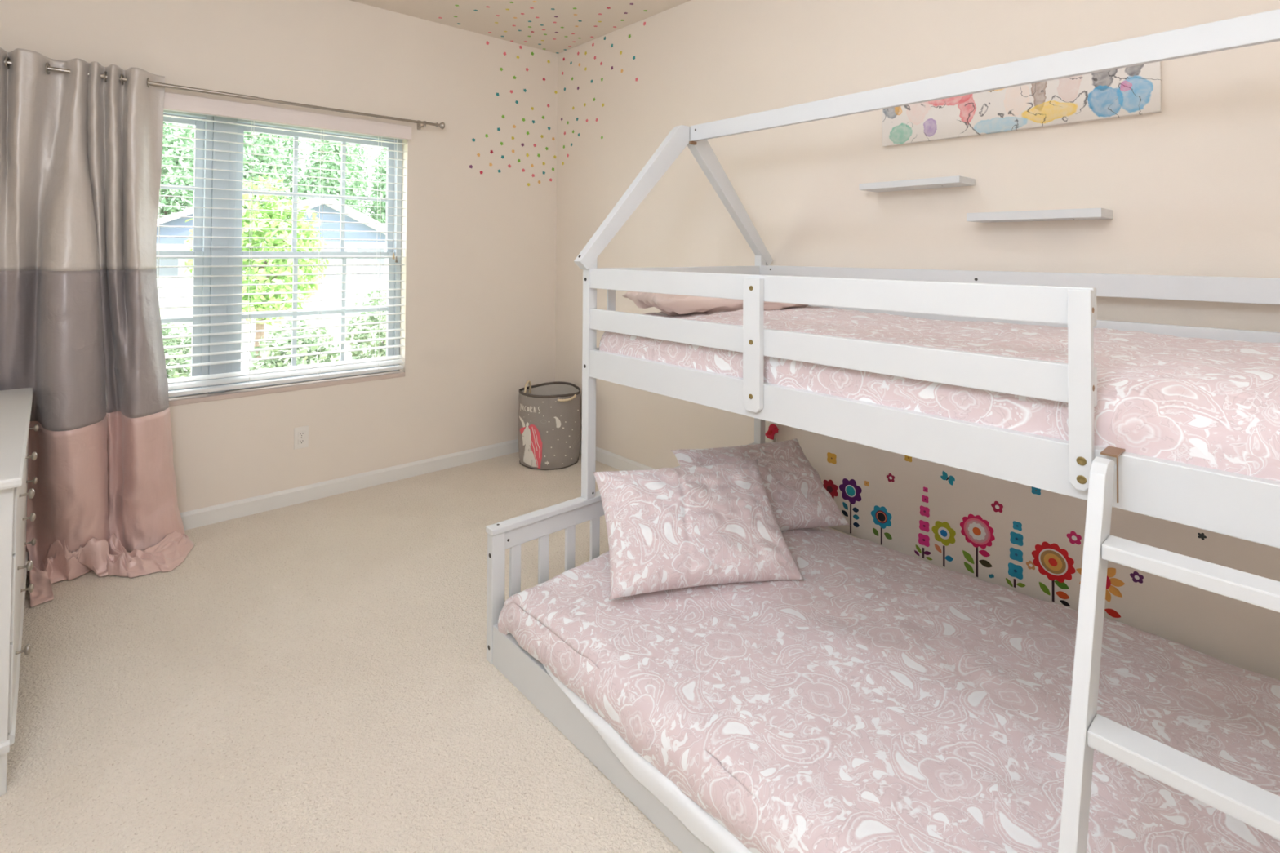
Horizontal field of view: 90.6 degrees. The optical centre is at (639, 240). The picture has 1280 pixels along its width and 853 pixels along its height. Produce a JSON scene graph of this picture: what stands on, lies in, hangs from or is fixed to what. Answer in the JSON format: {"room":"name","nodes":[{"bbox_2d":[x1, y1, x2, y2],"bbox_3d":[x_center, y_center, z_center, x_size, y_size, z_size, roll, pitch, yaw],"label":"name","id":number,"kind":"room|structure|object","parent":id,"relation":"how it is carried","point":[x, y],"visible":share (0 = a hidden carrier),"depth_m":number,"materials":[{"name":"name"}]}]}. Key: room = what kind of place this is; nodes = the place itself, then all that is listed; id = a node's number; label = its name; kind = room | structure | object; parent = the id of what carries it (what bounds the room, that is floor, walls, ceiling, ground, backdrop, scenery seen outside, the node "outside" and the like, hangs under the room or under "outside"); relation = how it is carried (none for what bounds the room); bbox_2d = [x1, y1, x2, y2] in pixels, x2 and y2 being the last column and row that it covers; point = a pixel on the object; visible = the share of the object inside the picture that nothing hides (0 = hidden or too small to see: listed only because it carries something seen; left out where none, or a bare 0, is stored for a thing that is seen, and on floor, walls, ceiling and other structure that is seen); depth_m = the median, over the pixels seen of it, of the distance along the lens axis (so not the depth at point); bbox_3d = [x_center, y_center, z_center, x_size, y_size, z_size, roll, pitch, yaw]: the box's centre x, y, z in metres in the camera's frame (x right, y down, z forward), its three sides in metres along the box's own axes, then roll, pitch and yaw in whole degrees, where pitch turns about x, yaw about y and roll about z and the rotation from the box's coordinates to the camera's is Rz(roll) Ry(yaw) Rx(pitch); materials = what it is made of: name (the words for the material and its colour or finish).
{"room":"bedroom","nodes":[
{"label":"bedroom","id":0,"kind":"room"},
{"bbox_2d":[0,0,557,512],"bbox_3d":[-1.800,0.020,3.473,3.400,2.740,0.140,1,-1,-42],"label":"wall","id":1,"kind":"structure","parent":0,"point":[478,317],"depth_m":3.76,"materials":[{"name":"paint"}]},
{"bbox_2d":[4,59,444,129],"bbox_3d":[-2.032,-0.711,3.106,2.220,0.056,0.112,1,-1,-42],"label":"curtain rod","id":2,"kind":"object","parent":1,"relation":"attached to","point":[442,125],"visible":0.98,"depth_m":3.15,"materials":[{"name":"silver metal"}]},
{"bbox_2d":[0,47,114,607],"bbox_3d":[-2.413,0.297,2.511,0.545,2.137,0.412,1,-1,-42],"label":"window curtain","id":3,"kind":"object","parent":2,"relation":"hanging from","point":[51,342],"visible":0.83,"depth_m":2.57,"materials":[{"name":"grey fabric"}]},
{"bbox_2d":[87,61,194,577],"bbox_3d":[-2.147,0.302,2.725,0.420,2.137,0.398,1,-1,-42],"label":"window curtain","id":4,"kind":"object","parent":2,"relation":"hanging from","point":[125,119],"visible":0.92,"depth_m":2.76,"materials":[{"name":"grey fabric"}]},
{"bbox_2d":[155,110,404,406],"bbox_3d":[-2.118,0.070,3.194,1.840,1.434,0.159,1,-1,-42],"label":"window","id":5,"kind":"structure","parent":1,"relation":"in","point":[202,183],"depth_m":3.24,"materials":[{"name":"plastic"}]},
{"bbox_2d":[155,92,411,396],"bbox_3d":[-2.068,0.024,3.138,1.849,1.432,0.089,1,-1,-42],"label":"window blind","id":6,"kind":"object","parent":5,"relation":"attached to","point":[172,101],"visible":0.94,"depth_m":3.29,"materials":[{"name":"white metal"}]},
{"bbox_2d":[293,425,308,449],"bbox_3d":[-1.798,1.045,3.361,0.070,0.114,0.009,1,-1,-42],"label":"wall outlet","id":7,"kind":"object","parent":1,"relation":"attached to","point":[300,433],"visible":1,"depth_m":3.36,"materials":[{"name":"plastic"}]},
{"bbox_2d":[297,431,305,436],"bbox_3d":[-1.796,1.026,3.360,0.034,0.028,0.004,1,-1,-42],"label":"receptacle","id":8,"kind":"object","parent":7,"relation":"attached to","point":[300,433],"depth_m":3.36,"materials":[{"name":"plastic"}]},
{"bbox_2d":[297,438,305,444],"bbox_3d":[-1.796,1.065,3.360,0.034,0.028,0.004,1,-1,-42],"label":"receptacle","id":9,"kind":"object","parent":7,"relation":"attached to","point":[300,441],"depth_m":3.36,"materials":[{"name":"plastic"}]},
{"bbox_2d":[179,439,519,530],"bbox_3d":[-1.757,1.348,3.391,3.094,0.083,0.013,1,-1,-42],"label":"baseboard","id":10,"kind":"structure","parent":1,"relation":"attached to","point":[206,516],"depth_m":3.47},
{"bbox_2d":[0,451,682,852],"bbox_3d":[-0.179,1.417,1.625,3.400,0.100,5.030,1,-1,-42],"label":"floor","id":11,"kind":"structure","parent":0,"point":[316,676],"depth_m":1.88,"materials":[{"name":"carpet"}]},
{"bbox_2d":[0,387,39,795],"bbox_3d":[-2.152,0.972,1.912,0.471,0.775,1.386,1,-1,-43],"label":"dresser","id":12,"kind":"object","parent":11,"relation":"on","point":[15,405],"visible":1,"depth_m":1.62,"materials":[{"name":"paint"}]},
{"bbox_2d":[518,380,581,470],"bbox_3d":[-0.579,1.162,4.062,0.402,0.490,0.403,0,-1,4],"label":"hamper","id":13,"kind":"object","parent":11,"relation":"on","point":[549,426],"visible":1,"depth_m":3.90,"materials":[{"name":"fabric"}]},
{"bbox_2d":[519,416,528,426],"bbox_3d":[-0.727,1.129,3.938,0.014,0.056,0.129,1,-1,-39],"label":"print","id":14,"kind":"object","parent":13,"relation":"on","point":[523,420],"depth_m":3.92},
{"bbox_2d":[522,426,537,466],"bbox_3d":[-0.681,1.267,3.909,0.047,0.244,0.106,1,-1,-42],"label":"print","id":15,"kind":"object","parent":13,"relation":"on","point":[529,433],"depth_m":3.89},
{"bbox_2d":[520,424,542,468],"bbox_3d":[-0.675,1.262,3.910,0.060,0.269,0.176,1,-1,-42],"label":"print","id":16,"kind":"object","parent":13,"relation":"on","point":[531,435],"depth_m":3.89},
{"bbox_2d":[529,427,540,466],"bbox_3d":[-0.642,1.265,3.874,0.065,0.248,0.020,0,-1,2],"label":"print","id":17,"kind":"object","parent":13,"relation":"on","point":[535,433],"depth_m":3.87},
{"bbox_2d":[528,400,578,465],"bbox_3d":[-0.544,1.171,3.957,0.304,0.412,0.199,1,-1,-42],"label":"print","id":18,"kind":"object","parent":13,"relation":"on","point":[553,425],"depth_m":3.88},
{"bbox_2d":[553,416,560,427],"bbox_3d":[-0.507,1.113,3.880,0.049,0.070,0.005,1,-1,-16],"label":"print","id":19,"kind":"object","parent":13,"relation":"attached to","point":[557,420],"depth_m":3.88},
{"bbox_2d":[485,8,1279,852],"bbox_3d":[0.736,0.438,1.831,1.501,1.876,2.044,1,-1,-42],"label":"bunk bed","id":20,"kind":"object","parent":11,"relation":"on","point":[1237,505],"visible":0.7,"depth_m":1.68,"materials":[{"name":"white paint"}]},
{"bbox_2d":[828,527,859,538],"bbox_3d":[0.717,1.270,1.787,1.335,0.158,1.895,1,-1,-42],"label":"mattress","id":21,"kind":"object","parent":20,"relation":"on","point":[828,527],"visible":0.02,"depth_m":2.62,"materials":[{"name":"white fabric"}]},
{"bbox_2d":[542,664,751,852],"bbox_3d":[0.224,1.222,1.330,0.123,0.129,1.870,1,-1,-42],"label":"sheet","id":22,"kind":"object","parent":21,"relation":"on","point":[700,824],"visible":0.31,"depth_m":1.44,"materials":[{"name":"white fabric"}]},
{"bbox_2d":[497,527,1279,852],"bbox_3d":[0.701,1.173,1.779,1.429,0.186,1.905,1,-1,-42],"label":"duvet","id":23,"kind":"object","parent":21,"relation":"on","point":[881,699],"visible":0.83,"depth_m":1.52,"materials":[{"name":"fabric"}]},
{"bbox_2d":[592,459,804,599],"bbox_3d":[0.180,0.948,2.120,0.635,0.316,0.345,1,-1,-14],"label":"bed pillow","id":24,"kind":"object","parent":23,"relation":"on","point":[668,528],"visible":1,"depth_m":2.04,"materials":[{"name":"fabric"}]},
{"bbox_2d":[670,438,849,531],"bbox_3d":[0.475,0.976,2.504,0.654,0.304,0.300,1,-1,-25],"label":"bed pillow","id":25,"kind":"object","parent":23,"relation":"on","point":[797,496],"visible":0.62,"depth_m":2.48,"materials":[{"name":"fabric"}]},
{"bbox_3d":[0.864,0.401,1.936,0.946,0.124,1.905,1,-1,-42],"label":"mattress","id":26,"kind":"object","parent":20,"relation":"on","visible":0},
{"bbox_2d":[599,306,1279,481],"bbox_3d":[0.856,0.331,1.935,0.987,0.174,1.914,1,-1,-42],"label":"duvet","id":27,"kind":"object","parent":26,"relation":"on","point":[1211,403],"visible":0.64,"depth_m":1.36,"materials":[{"name":"fabric"}]},
{"bbox_2d":[622,291,809,315],"bbox_3d":[0.345,0.221,2.444,0.788,0.140,0.420,1,-1,-42],"label":"bed pillow","id":28,"kind":"object","parent":27,"relation":"on","point":[670,304],"visible":0.38,"depth_m":2.28,"materials":[{"name":"fabric"}]},
{"bbox_2d":[1057,445,1279,852],"bbox_3d":[0.838,0.867,0.850,0.480,0.984,0.434,1,-1,-42],"label":"ladder","id":29,"kind":"object","parent":11,"relation":"on","point":[1255,806],"visible":0.98,"depth_m":0.97,"materials":[{"name":"white paint"}]},
{"bbox_2d":[350,0,690,53],"bbox_3d":[-0.160,-1.423,1.677,3.400,0.100,5.030,1,-1,-42],"label":"ceiling","id":30,"kind":"structure","parent":0,"point":[482,21],"depth_m":3.76,"materials":[{"name":"paint"}]},
{"bbox_2d":[555,0,1279,679],"bbox_3d":[1.045,0.025,2.737,0.140,2.740,4.750,1,-1,-42],"label":"wall","id":31,"kind":"structure","parent":0,"point":[1191,187],"depth_m":2.50,"materials":[{"name":"paint"}]},
{"bbox_2d":[579,440,655,471],"bbox_3d":[0.975,1.352,2.667,0.013,0.083,4.737,1,-1,-42],"label":"baseboard","id":32,"kind":"structure","parent":31,"relation":"attached to","point":[610,459],"depth_m":3.91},
{"bbox_2d":[764,422,778,443],"bbox_3d":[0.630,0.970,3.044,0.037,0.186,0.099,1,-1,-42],"label":"decal","id":33,"kind":"object","parent":31,"relation":"attached to","point":[771,428],"visible":0.42,"depth_m":3.04,"materials":[{"name":"paper"}]},
{"bbox_2d":[822,480,838,498],"bbox_3d":[0.846,1.108,2.826,0.001,0.085,0.084,1,-1,-42],"label":"decal","id":34,"kind":"object","parent":31,"relation":"attached to","point":[832,488],"visible":0.71,"depth_m":2.82},
{"bbox_2d":[826,452,836,464],"bbox_3d":[0.854,0.970,2.821,0.001,0.046,0.046,1,-1,-42],"label":"decal","id":35,"kind":"object","parent":31,"relation":"attached to","point":[831,458],"visible":1,"depth_m":2.82},
{"bbox_2d":[839,478,862,533],"bbox_3d":[0.913,1.152,2.750,0.002,0.237,0.108,1,-1,-42],"label":"decal","id":36,"kind":"object","parent":31,"relation":"attached to","point":[851,491],"visible":1,"depth_m":2.75},
{"bbox_2d":[864,480,869,486],"bbox_3d":[0.965,1.034,2.695,0.001,0.021,0.021,1,-1,-42],"label":"decal","id":37,"kind":"object","parent":31,"relation":"attached to","point":[866,483],"visible":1,"depth_m":2.70},
{"bbox_2d":[871,505,892,545],"bbox_3d":[1.007,1.189,2.643,0.002,0.162,0.093,1,-1,-42],"label":"decal","id":38,"kind":"object","parent":31,"relation":"attached to","point":[882,517],"visible":1,"depth_m":2.64},
{"bbox_2d":[886,473,894,482],"bbox_3d":[1.036,0.980,2.618,0.001,0.036,0.036,1,-1,-42],"label":"decal","id":39,"kind":"object","parent":31,"relation":"attached to","point":[891,477],"visible":1,"depth_m":2.62},
{"bbox_2d":[904,455,911,462],"bbox_3d":[1.086,0.880,2.564,0.001,0.031,0.031,1,-1,-42],"label":"decal","id":40,"kind":"object","parent":31,"relation":"attached to","point":[907,458],"visible":0.7,"depth_m":2.56},
{"bbox_2d":[858,175,975,192],"bbox_3d":[1.081,-0.220,2.488,0.148,0.026,0.393,1,-1,-42],"label":"floating shelf","id":41,"kind":"object","parent":31,"relation":"attached to","point":[957,180],"visible":1,"depth_m":2.43,"materials":[{"name":"white paint"}]},
{"bbox_2d":[914,487,932,559],"bbox_3d":[1.125,1.119,2.515,0.001,0.282,0.073,1,-1,-42],"label":"decal","id":42,"kind":"object","parent":31,"relation":"attached to","point":[923,540],"visible":1,"depth_m":2.51},
{"bbox_2d":[931,520,955,567],"bbox_3d":[1.177,1.176,2.454,0.002,0.174,0.090,1,-1,-42],"label":"decal","id":43,"kind":"object","parent":31,"relation":"attached to","point":[944,533],"visible":1,"depth_m":2.45},
{"bbox_2d":[940,471,955,485],"bbox_3d":[1.189,0.918,2.448,0.001,0.048,0.054,1,-1,-42],"label":"decal","id":44,"kind":"object","parent":31,"relation":"attached to","point":[944,477],"visible":1,"depth_m":2.45},
{"bbox_2d":[960,514,995,577],"bbox_3d":[1.258,1.140,2.364,0.003,0.231,0.123,1,-1,-42],"label":"decal","id":45,"kind":"object","parent":31,"relation":"attached to","point":[976,531],"visible":1,"depth_m":2.36},
{"bbox_2d":[991,501,1003,512],"bbox_3d":[1.306,0.974,2.316,0.001,0.041,0.041,1,-1,-42],"label":"decal","id":46,"kind":"object","parent":31,"relation":"attached to","point":[997,507],"visible":1,"depth_m":2.31},
{"bbox_2d":[1005,520,1025,587],"bbox_3d":[1.345,1.125,2.268,0.001,0.237,0.065,1,-1,-42],"label":"decal","id":47,"kind":"object","parent":31,"relation":"attached to","point":[1014,571],"visible":1,"depth_m":2.27},
{"bbox_2d":[882,61,1162,146],"bbox_3d":[1.324,-0.517,2.316,0.024,0.238,0.910,1,-1,-42],"label":"canvas","id":48,"kind":"object","parent":31,"relation":"attached to","point":[1132,91],"visible":0.56,"depth_m":2.23},
{"bbox_2d":[1026,560,1035,569],"bbox_3d":[1.377,1.144,2.232,0.001,0.030,0.030,1,-1,-42],"label":"decal","id":49,"kind":"object","parent":31,"relation":"attached to","point":[1030,565],"visible":1,"depth_m":2.23},
{"bbox_2d":[1031,486,1040,495],"bbox_3d":[1.391,0.877,2.223,0.001,0.029,0.029,1,-1,-42],"label":"decal","id":50,"kind":"object","parent":31,"relation":"attached to","point":[1034,491],"visible":0.75,"depth_m":2.22},
{"bbox_2d":[966,208,1112,222],"bbox_3d":[1.360,-0.085,2.172,0.148,0.030,0.400,1,-1,-42],"label":"floating shelf","id":51,"kind":"object","parent":31,"relation":"attached to","point":[1083,213],"visible":1,"depth_m":2.11,"materials":[{"name":"white paint"}]},
{"bbox_2d":[1031,541,1075,606],"bbox_3d":[1.422,1.142,2.180,0.003,0.201,0.131,1,-1,-42],"label":"decal","id":52,"kind":"object","parent":31,"relation":"attached to","point":[1051,561],"visible":1,"depth_m":2.18},
{"bbox_2d":[1066,530,1081,544],"bbox_3d":[1.465,1.003,2.137,0.001,0.044,0.044,1,-1,-42],"label":"decal","id":53,"kind":"object","parent":31,"relation":"attached to","point":[1073,538],"visible":1,"depth_m":2.14},
{"bbox_2d":[1075,568,1124,617],"bbox_3d":[1.512,1.154,2.081,0.002,0.212,0.134,1,-1,-42],"label":"decal","id":54,"kind":"object","parent":31,"relation":"attached to","point":[1111,572],"visible":0.36,"depth_m":2.06},
{"bbox_2d":[1129,571,1143,583],"bbox_3d":[1.577,1.069,2.010,0.001,0.036,0.035,1,-1,-42],"label":"decal","id":55,"kind":"object","parent":31,"relation":"attached to","point":[1135,577],"visible":1,"depth_m":2.01},
{"bbox_2d":[1197,533,1206,540],"bbox_3d":[1.684,0.885,1.896,0.001,0.021,0.020,1,-1,-42],"label":"decal","id":56,"kind":"object","parent":31,"relation":"attached to","point":[1202,535],"visible":1,"depth_m":1.90},
{"label":"outside","id":57,"kind":"structure","parent":0,"visible":0},
{"bbox_2d":[160,306,386,355],"bbox_3d":[-20.672,2.098,26.858,60.000,0.100,59.800,1,-1,-42],"label":"ground","id":58,"kind":"structure","parent":57,"point":[188,310],"depth_m":14.22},
{"bbox_2d":[156,208,193,306],"bbox_3d":[-14.576,0.391,21.062,5.900,3.180,5.200,1,-1,-42],"label":"neighbor house","id":59,"kind":"structure","parent":58,"relation":"on","point":[174,221],"depth_m":18.75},
{"bbox_2d":[157,122,195,218],"bbox_3d":[-19.114,-2.115,25.534,2.820,8.302,2.843,0,-1,3],"label":"tree","id":60,"kind":"object","parent":58,"relation":"on","point":[173,151],"visible":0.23,"depth_m":25.14,"materials":[{"name":"green plant"}]},
{"bbox_2d":[161,124,194,210],"bbox_3d":[-21.236,-2.893,30.384,3.148,10.006,3.214,0,-1,3],"label":"tree","id":61,"kind":"object","parent":58,"relation":"on","point":[188,125],"visible":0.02,"depth_m":29.52,"materials":[{"name":"green plant"}]},
{"bbox_2d":[242,131,291,215],"bbox_3d":[-16.790,-2.267,27.560,2.791,8.708,2.844,0,-1,5],"label":"tree","id":62,"kind":"object","parent":58,"relation":"on","point":[260,140],"visible":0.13,"depth_m":27.28,"materials":[{"name":"green plant"}]},
{"bbox_2d":[167,341,382,378],"bbox_3d":[-5.136,1.819,9.496,24.000,0.020,3.200,1,-1,-42],"label":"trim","id":63,"kind":"structure","parent":58,"relation":"on","point":[244,365],"depth_m":9.89,"materials":[{"name":"white"}]},
{"bbox_2d":[183,166,328,357],"bbox_3d":[-5.946,0.327,9.875,1.933,3.011,2.042,1,-1,-42],"label":"tree","id":64,"kind":"object","parent":63,"relation":"on","point":[268,206],"visible":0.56,"depth_m":9.70,"materials":[{"name":"green plant"}]},
{"bbox_2d":[245,133,307,201],"bbox_3d":[-18.896,-2.969,32.427,3.194,10.263,3.129,0,-1,26],"label":"tree","id":65,"kind":"object","parent":58,"relation":"on","point":[290,144],"visible":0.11,"depth_m":32.41,"materials":[{"name":"green plant"}]},
{"bbox_2d":[184,197,386,321],"bbox_3d":[-9.321,0.422,17.377,4.700,3.050,4.700,1,-1,-42],"label":"neighbor house","id":66,"kind":"structure","parent":58,"relation":"on","point":[326,208],"depth_m":16.29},
{"bbox_2d":[297,138,364,211],"bbox_3d":[-14.505,-1.712,29.656,2.948,7.706,2.783,0,-1,37],"label":"tree","id":67,"kind":"object","parent":58,"relation":"on","point":[328,148],"visible":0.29,"depth_m":29.15,"materials":[{"name":"green plant"}]},
{"bbox_2d":[312,143,369,213],"bbox_3d":[-16.438,-2.807,34.671,3.137,10.054,3.150,1,-1,-25],"label":"tree","id":68,"kind":"object","parent":58,"relation":"on","point":[357,149],"visible":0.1,"depth_m":34.82,"materials":[{"name":"green plant"}]},
{"bbox_2d":[365,149,386,225],"bbox_3d":[-12.196,-1.514,31.690,2.825,7.416,2.929,0,-1,30],"label":"tree","id":69,"kind":"object","parent":58,"relation":"on","point":[380,170],"visible":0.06,"depth_m":30.96,"materials":[{"name":"green plant"}]},
{"bbox_2d":[370,146,386,217],"bbox_3d":[-13.967,-2.302,36.818,3.217,9.154,3.037,1,-1,-32],"label":"tree","id":70,"kind":"object","parent":58,"relation":"on","point":[384,148],"visible":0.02,"depth_m":36.44,"materials":[{"name":"green plant"}]},
{"bbox_3d":[-4.626,1.757,5.928,14.000,0.020,1.600,1,-1,-42],"label":"trim","id":71,"kind":"structure","parent":58,"relation":"on","visible":0},
{"bbox_2d":[161,322,191,378],"bbox_3d":[-4.521,1.264,6.128,0.942,1.036,0.925,1,-1,-42],"label":"bush","id":72,"kind":"object","parent":71,"relation":"on","point":[175,372],"visible":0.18,"depth_m":6.03,"materials":[{"name":"green plant"}]},
{"bbox_2d":[247,317,340,370],"bbox_3d":[-3.730,1.322,6.859,0.880,0.960,0.963,0,-1,33],"label":"bush","id":73,"kind":"object","parent":71,"relation":"on","point":[304,360],"visible":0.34,"depth_m":6.72,"materials":[{"name":"green plant"}]},
{"bbox_2d":[345,282,386,359],"bbox_3d":[-3.129,1.177,7.944,1.063,1.293,1.024,1,-1,-42],"label":"bush","id":74,"kind":"object","parent":71,"relation":"on","point":[381,352],"visible":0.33,"depth_m":7.71,"materials":[{"name":"green plant"}]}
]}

